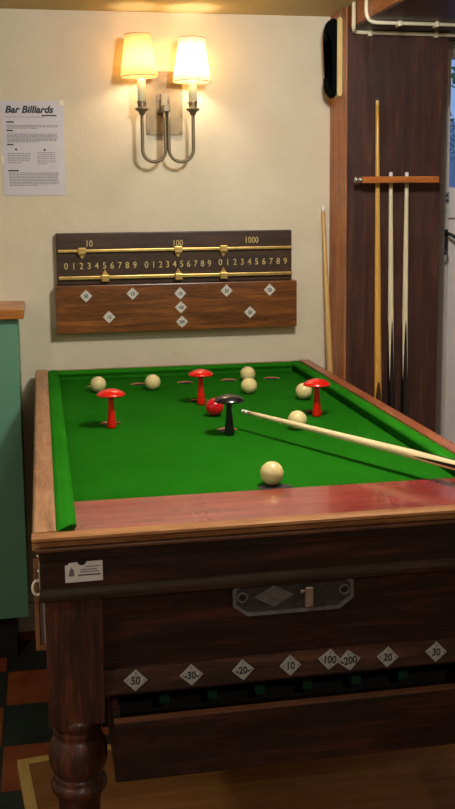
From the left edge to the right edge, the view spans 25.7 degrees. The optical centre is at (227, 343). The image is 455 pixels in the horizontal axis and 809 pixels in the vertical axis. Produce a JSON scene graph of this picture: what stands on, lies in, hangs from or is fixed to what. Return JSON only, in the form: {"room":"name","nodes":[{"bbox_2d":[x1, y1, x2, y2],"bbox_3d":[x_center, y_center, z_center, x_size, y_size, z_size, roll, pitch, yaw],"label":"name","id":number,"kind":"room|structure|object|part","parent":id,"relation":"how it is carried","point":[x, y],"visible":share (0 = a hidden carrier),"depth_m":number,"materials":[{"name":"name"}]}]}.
{"room":"pub games room","nodes":[
{"label":"pub games room","id":0,"kind":"room"},
{"bbox_2d":[0,631,109,808],"bbox_3d":[0.150,1.408,0.842,4.700,0.100,5.800,-2,8,-10],"label":"floor","id":1,"kind":"structure","parent":0,"point":[25,732],"depth_m":2.88,"materials":[{"name":"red tile"}]},
{"bbox_2d":[0,301,29,657],"bbox_3d":[-1.202,0.465,3.145,1.143,1.148,0.279,-2,8,-10],"label":"cabinet","id":2,"kind":"object","parent":1,"relation":"on","point":[14,561],"depth_m":3.13,"materials":[{"name":"green paint"}]},
{"bbox_2d":[0,301,24,319],"bbox_3d":[-1.208,-0.088,3.067,1.143,0.031,0.279,-2,8,-10],"label":"countertop","id":3,"kind":"structure","parent":2,"relation":"on","point":[8,309],"depth_m":3.03,"materials":[{"name":"brown wood"}]},
{"bbox_2d":[17,744,454,808],"bbox_3d":[0.191,1.157,2.167,1.154,0.020,1.300,-3,8,-17],"label":"rug","id":4,"kind":"object","parent":1,"relation":"on","point":[416,778],"visible":0.56,"depth_m":2.49,"materials":[{"name":"brown carpet"}]},
{"bbox_2d":[31,359,454,808],"bbox_3d":[-0.014,0.633,2.605,0.944,0.899,1.726,-2,8,-10],"label":"table","id":5,"kind":"object","parent":4,"relation":"on","point":[211,616],"visible":0.94,"depth_m":1.80,"materials":[{"name":"brown wood"}]},
{"bbox_3d":[-0.462,0.230,2.490,0.040,0.058,1.676,-2,8,-10],"label":"rail","id":6,"kind":"part","parent":5,"relation":"part of","materials":[{"name":"brown wood"}]},
{"bbox_2d":[48,370,76,531],"bbox_3d":[-0.423,0.216,2.486,0.035,0.032,1.650,-2,8,-10],"label":"cushion","id":7,"kind":"object","parent":5,"relation":"on","point":[62,469],"depth_m":2.15,"materials":[{"name":"green fabric"}]},
{"bbox_3d":[-0.266,0.812,1.794,0.105,0.778,0.105,-2,8,-10],"label":"leg","id":8,"kind":"part","parent":5,"relation":"part of","materials":[{"name":"brown wood"}]},
{"bbox_2d":[78,565,100,575],"bbox_3d":[-0.234,0.383,1.684,0.038,0.017,0.001,-2,8,-10],"label":"print","id":9,"kind":"object","parent":5,"relation":"on","point":[83,570],"depth_m":1.68},
{"bbox_2d":[90,376,105,391],"bbox_3d":[-0.398,0.126,3.066,0.049,0.049,0.049,-2,8,-10],"label":"ball","id":10,"kind":"object","parent":5,"relation":"on","point":[98,383],"visible":0.91,"depth_m":3.05,"materials":[{"name":"beige plastic"}]},
{"bbox_2d":[96,388,124,428],"bbox_3d":[-0.300,0.167,2.571,0.075,0.103,0.075,-2,8,-10],"label":"mushroom skittle","id":11,"kind":"object","parent":5,"relation":"on","point":[110,393],"visible":1,"depth_m":2.56,"materials":[{"name":"red paint"}]},
{"bbox_3d":[-0.300,0.176,2.572,0.025,0.085,0.025,-2,8,-10],"label":"stem","id":12,"kind":"part","parent":11,"relation":"part of","materials":[{"name":"red paint"}]},
{"bbox_2d":[145,374,160,389],"bbox_3d":[-0.232,0.120,3.095,0.049,0.049,0.049,-2,8,-10],"label":"ball","id":13,"kind":"object","parent":5,"relation":"on","point":[152,382],"visible":1,"depth_m":3.08,"materials":[{"name":"beige plastic"}]},
{"bbox_3d":[-0.172,0.102,3.377,0.859,0.056,0.020,-2,8,-10],"label":"rail","id":14,"kind":"part","parent":5,"relation":"part of","materials":[{"name":"green fabric"}]},
{"bbox_2d":[59,362,292,380],"bbox_3d":[-0.167,0.091,3.348,0.787,0.032,0.035,-2,8,-10],"label":"cushion","id":15,"kind":"object","parent":5,"relation":"on","point":[220,369],"depth_m":3.33,"materials":[{"name":"green fabric"}]},
{"bbox_2d":[188,369,212,404],"bbox_3d":[-0.076,0.124,2.857,0.073,0.103,0.073,-2,8,-10],"label":"mushroom skittle","id":16,"kind":"object","parent":5,"relation":"on","point":[200,373],"visible":1,"depth_m":2.85,"materials":[{"name":"red paint"}]},
{"bbox_3d":[-0.076,0.134,2.858,0.025,0.085,0.025,-2,8,-10],"label":"stem","id":17,"kind":"part","parent":16,"relation":"part of","materials":[{"name":"red paint"}]},
{"bbox_2d":[206,398,223,415],"bbox_3d":[-0.035,0.173,2.708,0.049,0.049,0.049,-2,8,-10],"label":"ball","id":18,"kind":"object","parent":5,"relation":"on","point":[212,408],"visible":0.79,"depth_m":2.69,"materials":[{"name":"red plastic"}]},
{"bbox_2d":[214,394,243,435],"bbox_3d":[0.004,0.177,2.479,0.076,0.103,0.076,-2,8,-10],"label":"mushroom skittle","id":19,"kind":"object","parent":5,"relation":"on","point":[229,400],"visible":1,"depth_m":2.47,"materials":[{"name":"black paint"}]},
{"bbox_3d":[0.004,0.186,2.480,0.025,0.085,0.025,-2,8,-10],"label":"stem","id":20,"kind":"part","parent":19,"relation":"part of","materials":[{"name":"black paint"}]},
{"bbox_3d":[0.138,0.410,1.755,0.922,0.024,0.010,-2,8,-10],"label":"apron moulding","id":21,"kind":"part","parent":5,"relation":"part of","materials":[{"name":"brown wood"}]},
{"bbox_2d":[240,366,254,379],"bbox_3d":[0.066,0.098,3.224,0.049,0.049,0.049,-2,8,-10],"label":"ball","id":22,"kind":"object","parent":5,"relation":"on","point":[247,371],"visible":0.73,"depth_m":3.21,"materials":[{"name":"beige plastic"}]},
{"bbox_2d":[241,377,256,393],"bbox_3d":[0.065,0.127,3.021,0.049,0.049,0.049,-2,8,-10],"label":"ball","id":23,"kind":"object","parent":5,"relation":"on","point":[248,385],"visible":1,"depth_m":3.00,"materials":[{"name":"beige plastic"}]},
{"bbox_2d":[260,461,283,484],"bbox_3d":[0.091,0.266,2.043,0.049,0.049,0.049,-2,8,-10],"label":"ball","id":24,"kind":"object","parent":5,"relation":"on","point":[271,472],"visible":1,"depth_m":2.03,"materials":[{"name":"beige plastic"}]},
{"bbox_2d":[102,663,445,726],"bbox_3d":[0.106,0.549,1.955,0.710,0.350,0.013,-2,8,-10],"label":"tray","id":25,"kind":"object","parent":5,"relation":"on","point":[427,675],"depth_m":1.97,"materials":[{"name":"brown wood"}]},
{"bbox_3d":[0.131,0.486,1.811,0.711,0.146,0.020,-2,8,-10],"label":"panel","id":26,"kind":"part","parent":5,"relation":"part of","materials":[{"name":"brown wood"}]},
{"bbox_3d":[0.135,0.582,1.807,0.711,0.048,0.014,-2,8,-10],"label":"number rail","id":27,"kind":"part","parent":5,"relation":"part of","materials":[{"name":"brown wood"}]},
{"bbox_2d":[107,663,454,782],"bbox_3d":[0.132,0.664,1.859,0.698,0.121,0.210,-2,8,-10],"label":"tray","id":28,"kind":"object","parent":5,"relation":"on","point":[168,731],"depth_m":1.77,"materials":[{"name":"brown wood"}]},
{"bbox_2d":[114,683,454,723],"bbox_3d":[0.150,0.629,1.756,0.697,0.004,0.014,-2,8,-10],"label":"tray","id":29,"kind":"object","parent":5,"relation":"on","point":[219,714],"depth_m":1.75,"materials":[{"name":"brown wood"}]},
{"bbox_3d":[0.118,0.450,1.790,0.223,0.066,0.005,-2,8,-10],"label":"coin plate","id":30,"kind":"part","parent":5,"relation":"part of","materials":[{"name":"metal"}]},
{"bbox_2d":[288,410,306,429],"bbox_3d":[0.178,0.195,2.539,0.049,0.049,0.049,-2,8,-10],"label":"ball","id":31,"kind":"object","parent":5,"relation":"on","point":[297,416],"visible":0.76,"depth_m":2.52,"materials":[{"name":"beige plastic"}]},
{"bbox_2d":[296,383,311,398],"bbox_3d":[0.224,0.139,2.924,0.049,0.049,0.049,-2,8,-10],"label":"ball","id":32,"kind":"object","parent":5,"relation":"on","point":[303,392],"visible":0.86,"depth_m":2.91,"materials":[{"name":"beige plastic"}]},
{"bbox_3d":[0.141,0.452,1.785,0.023,0.039,0.015,-2,8,-10],"label":"coin lever","id":33,"kind":"part","parent":5,"relation":"part of","materials":[{"name":"metal"}]},
{"bbox_2d":[303,378,330,416],"bbox_3d":[0.241,0.145,2.686,0.075,0.103,0.075,-2,8,-10],"label":"mushroom skittle","id":34,"kind":"object","parent":5,"relation":"on","point":[317,383],"visible":1,"depth_m":2.68,"materials":[{"name":"red paint"}]},
{"bbox_3d":[0.241,0.155,2.687,0.025,0.085,0.025,-2,8,-10],"label":"stem","id":35,"kind":"part","parent":34,"relation":"part of","materials":[{"name":"red paint"}]},
{"bbox_2d":[241,409,454,469],"bbox_3d":[0.474,0.247,1.974,0.029,0.029,1.420,-7,10,-37],"label":"billiard cue","id":36,"kind":"object","parent":5,"relation":"on","point":[441,461],"visible":1,"depth_m":2.17,"materials":[{"name":"beige wood"}]},
{"bbox_2d":[292,361,454,474],"bbox_3d":[0.386,0.186,2.638,0.035,0.032,1.645,-2,8,-10],"label":"cushion","id":37,"kind":"object","parent":5,"relation":"on","point":[400,431],"depth_m":2.59,"materials":[{"name":"green fabric"}]},
{"bbox_3d":[0.422,0.198,2.652,0.038,0.058,1.676,-2,8,-10],"label":"rail","id":38,"kind":"part","parent":5,"relation":"part of","materials":[{"name":"brown wood"}]},
{"bbox_2d":[321,205,332,372],"bbox_3d":[0.358,0.255,3.434,0.031,1.452,0.212,-3,8,-17],"label":"billiard cue","id":39,"kind":"object","parent":1,"relation":"on","point":[324,240],"visible":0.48,"depth_m":3.43,"materials":[{"name":"beige wood"}]},
{"bbox_2d":[374,98,381,401],"bbox_3d":[0.503,0.099,3.302,0.032,1.793,0.128,0,8,1],"label":"billiard cue","id":40,"kind":"object","parent":1,"relation":"on","point":[377,315],"visible":0.57,"depth_m":3.27,"materials":[{"name":"brown wood"}]},
{"bbox_2d":[387,172,393,408],"bbox_3d":[0.547,0.216,3.321,0.030,1.556,0.118,0,8,3],"label":"billiard cue","id":41,"kind":"object","parent":1,"relation":"on","point":[390,357],"visible":0.52,"depth_m":3.29,"materials":[{"name":"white wood"}]},
{"bbox_2d":[400,172,408,415],"bbox_3d":[0.588,0.214,3.329,0.029,1.556,0.122,0,8,5],"label":"billiard cue","id":42,"kind":"object","parent":1,"relation":"on","point":[404,350],"visible":0.52,"depth_m":3.30,"materials":[{"name":"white wood"}]},
{"bbox_2d":[0,9,329,602],"bbox_3d":[-0.382,-0.057,3.443,4.500,2.080,0.140,-2,8,-10],"label":"wall","id":43,"kind":"structure","parent":0,"point":[260,160],"depth_m":3.34,"materials":[{"name":"beige paint"}]},
{"bbox_2d":[18,602,34,631],"bbox_3d":[-0.410,0.936,3.498,1.595,0.100,0.014,-2,8,-10],"label":"baseboard","id":44,"kind":"structure","parent":43,"relation":"attached to","point":[26,624],"depth_m":3.44,"materials":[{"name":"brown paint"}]},
{"bbox_2d":[0,100,65,195],"bbox_3d":[-0.632,-0.636,3.241,0.207,0.305,0.003,-2,8,-10],"label":"poster","id":45,"kind":"object","parent":43,"relation":"attached to","point":[32,132],"visible":1,"depth_m":3.24,"materials":[{"name":"white paper"}]},
{"bbox_2d":[120,32,210,163],"bbox_3d":[-0.200,-0.789,3.227,0.294,0.407,0.147,-2,8,-10],"label":"wall sconce","id":46,"kind":"object","parent":43,"relation":"attached to","point":[159,93],"visible":1,"depth_m":3.21,"materials":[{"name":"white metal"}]},
{"bbox_3d":[-0.282,-0.919,3.183,0.121,0.134,0.121,-2,8,-10],"label":"lamp shade","id":47,"kind":"part","parent":46,"relation":"part of","materials":[{"name":"beige fabric"}]},
{"bbox_3d":[-0.282,-0.854,3.192,0.124,0.006,0.124,-2,8,-10],"label":"shade trim","id":48,"kind":"part","parent":46,"relation":"part of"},
{"bbox_2d":[135,79,148,114],"bbox_3d":[-0.276,-0.791,3.202,0.046,0.112,0.046,-2,8,-10],"label":"candle","id":49,"kind":"object","parent":46,"relation":"on","point":[141,83],"depth_m":3.19,"materials":[{"name":"white plastic"}]},
{"bbox_3d":[-0.238,-0.666,3.226,0.086,0.165,0.011,-2,8,-10],"label":"arm","id":50,"kind":"part","parent":46,"relation":"part of","materials":[{"name":"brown metal"}]},
{"bbox_3d":[-0.210,-0.795,3.297,0.122,0.205,0.006,-2,8,-10],"label":"plate","id":51,"kind":"part","parent":46,"relation":"part of","materials":[{"name":"brown metal"}]},
{"bbox_3d":[-0.151,-0.669,3.242,0.092,0.165,0.011,-2,8,-10],"label":"arm","id":52,"kind":"part","parent":46,"relation":"part of","materials":[{"name":"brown metal"}]},
{"bbox_3d":[-0.117,-0.914,3.215,0.123,0.139,0.123,-2,8,-10],"label":"lamp shade","id":53,"kind":"part","parent":46,"relation":"part of","materials":[{"name":"white fabric"}]},
{"bbox_3d":[-0.116,-0.846,3.224,0.126,0.004,0.126,-2,8,-10],"label":"shade trim","id":54,"kind":"part","parent":46,"relation":"part of","materials":[{"name":"beige fabric"}]},
{"bbox_2d":[186,80,199,114],"bbox_3d":[-0.113,-0.797,3.232,0.046,0.112,0.046,-2,8,-10],"label":"candle","id":55,"kind":"object","parent":46,"relation":"on","point":[192,84],"depth_m":3.22,"materials":[{"name":"white plastic"}]},
{"bbox_2d":[55,230,296,333],"bbox_3d":[-0.168,-0.212,3.363,0.816,0.330,0.052,-2,8,-10],"label":"scoreboard","id":56,"kind":"object","parent":43,"relation":"attached to","point":[107,282],"visible":1,"depth_m":3.35,"materials":[{"name":"brown wood"}]},
{"bbox_3d":[-0.173,-0.292,3.362,0.796,0.171,0.030,-2,8,-10],"label":"panel","id":57,"kind":"part","parent":56,"relation":"part of","materials":[{"name":"brown wood"}]},
{"bbox_3d":[-0.167,-0.315,3.336,0.790,0.010,0.006,-2,8,-10],"label":"brass rail","id":58,"kind":"part","parent":56,"relation":"part of","materials":[{"name":"gold metal"}]},
{"bbox_3d":[-0.167,-0.228,3.349,0.790,0.012,0.006,-2,8,-10],"label":"brass rail","id":59,"kind":"part","parent":56,"relation":"part of","materials":[{"name":"gold metal"}]},
{"bbox_3d":[-0.167,-0.127,3.377,0.816,0.159,0.050,-2,8,-10],"label":"panel","id":60,"kind":"part","parent":56,"relation":"part of","materials":[{"name":"brown wood"}]},
{"bbox_2d":[323,11,342,98],"bbox_3d":[0.342,-0.943,3.257,0.056,0.277,0.044,-2,8,-10],"label":"brush","id":61,"kind":"object","parent":43,"relation":"hanging from","point":[333,29],"visible":1,"depth_m":3.24,"materials":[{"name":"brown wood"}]},
{"bbox_3d":[0.361,-0.935,3.262,0.017,0.250,0.044,-2,8,-10],"label":"handle","id":62,"kind":"part","parent":61,"relation":"part of","materials":[{"name":"brown wood"}]},
{"bbox_2d":[329,6,347,380],"bbox_3d":[0.377,-0.061,3.421,0.006,2.080,0.182,-2,8,-10],"label":"trim","id":63,"kind":"structure","parent":43,"relation":"attached to","point":[338,105],"depth_m":3.35,"materials":[{"name":"brown wood"}]},
{"bbox_2d":[348,0,399,27],"bbox_3d":[0.861,-0.934,2.375,0.620,0.068,2.160,-2,8,-10],"label":"trim","id":64,"kind":"structure","parent":43,"relation":"attached to","point":[374,6],"depth_m":3.01,"materials":[{"name":"wood"}]},
{"bbox_2d":[354,176,438,183],"bbox_3d":[0.543,-0.534,3.253,0.284,0.021,0.074,-2,8,-10],"label":"cue rack","id":65,"kind":"object","parent":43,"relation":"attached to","point":[366,179],"visible":1,"depth_m":3.22,"materials":[{"name":"orange wood"}]},
{"bbox_2d":[346,28,448,431],"bbox_3d":[0.549,-0.034,3.457,0.343,2.012,0.184,-2,8,-10],"label":"wall","id":66,"kind":"structure","parent":43,"relation":"attached to","point":[408,75],"depth_m":3.30,"materials":[{"name":"brown paint"}]},
{"bbox_2d":[351,0,454,40],"bbox_3d":[0.862,-0.897,2.381,0.612,0.006,2.153,-2,8,-10],"label":"pipe","id":67,"kind":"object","parent":43,"relation":"attached to","point":[404,10],"depth_m":2.96,"materials":[{"name":"white metal"}]},
{"bbox_2d":[352,2,454,37],"bbox_3d":[0.686,-1.038,3.210,0.614,0.093,0.072,-2,8,-10],"label":"cable conduit","id":68,"kind":"object","parent":43,"relation":"attached to","point":[436,34],"visible":1,"depth_m":3.21,"materials":[{"name":"beige paint"}]},
{"bbox_2d":[364,0,454,27],"bbox_3d":[0.713,-1.020,3.074,0.613,0.089,0.032,-2,8,-10],"label":"cable conduit","id":69,"kind":"object","parent":43,"relation":"attached to","point":[399,23],"visible":1,"depth_m":3.04,"materials":[{"name":"beige paint"}]},
{"bbox_2d":[435,41,454,434],"bbox_3d":[1.138,-0.080,3.712,0.812,2.020,0.132,-2,8,-10],"label":"trim","id":70,"kind":"structure","parent":43,"relation":"attached to","point":[451,43],"depth_m":3.54,"materials":[{"name":"grey paint"}]},
{"bbox_2d":[440,48,454,443],"bbox_3d":[1.133,-0.060,3.673,0.774,1.983,0.101,-2,8,-10],"label":"door","id":71,"kind":"structure","parent":43,"relation":"in","point":[447,430],"depth_m":3.62,"materials":[{"name":"white paint"}]},
{"bbox_3d":[0.780,-0.519,3.544,0.018,0.040,0.006,-2,8,-10],"label":"lock plate","id":72,"kind":"part","parent":71,"relation":"part of","materials":[{"name":"grey paint"}]},
{"bbox_3d":[1.097,0.131,3.723,0.624,1.200,0.017,-2,8,-10],"label":"panel","id":73,"kind":"part","parent":71,"relation":"part of","materials":[{"name":"white paint"}]},
{"bbox_3d":[0.832,-0.362,3.551,0.115,0.090,0.056,-2,8,-10],"label":"handle","id":74,"kind":"part","parent":71,"relation":"part of","materials":[{"name":"black metal"}]},
{"bbox_2d":[0,0,359,16],"bbox_3d":[0.129,-0.750,0.536,4.700,0.100,5.800,-2,8,-10],"label":"ceiling","id":75,"kind":"structure","parent":0,"point":[324,8],"depth_m":3.15,"materials":[{"name":"beige paint"}]},
{"label":"outside","id":76,"kind":"structure","parent":0,"visible":0},
{"bbox_3d":[1.320,0.578,6.752,7.000,0.100,5.500,-2,8,-10],"label":"trim","id":77,"kind":"structure","parent":76,"visible":0},
{"bbox_2d":[449,121,454,186],"bbox_3d":[1.690,-0.224,5.333,3.436,1.880,0.040,-2,8,-10],"label":"fence","id":78,"kind":"object","parent":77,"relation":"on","point":[452,123],"visible":0.02,"depth_m":5.12,"materials":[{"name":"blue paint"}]},
{"bbox_3d":[1.682,-1.066,5.213,3.436,0.180,0.040,-2,8,-10],"label":"lattice panel","id":79,"kind":"part","parent":78,"relation":"part of","materials":[{"name":"blue paint"}]},
{"bbox_2d":[450,66,454,148],"bbox_3d":[1.643,-0.809,5.873,3.476,2.888,0.751,-2,8,-10],"label":"hedge","id":80,"kind":"object","parent":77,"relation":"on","point":[453,68],"visible":0.02,"depth_m":5.64,"materials":[{"name":"green plant"}]}
]}

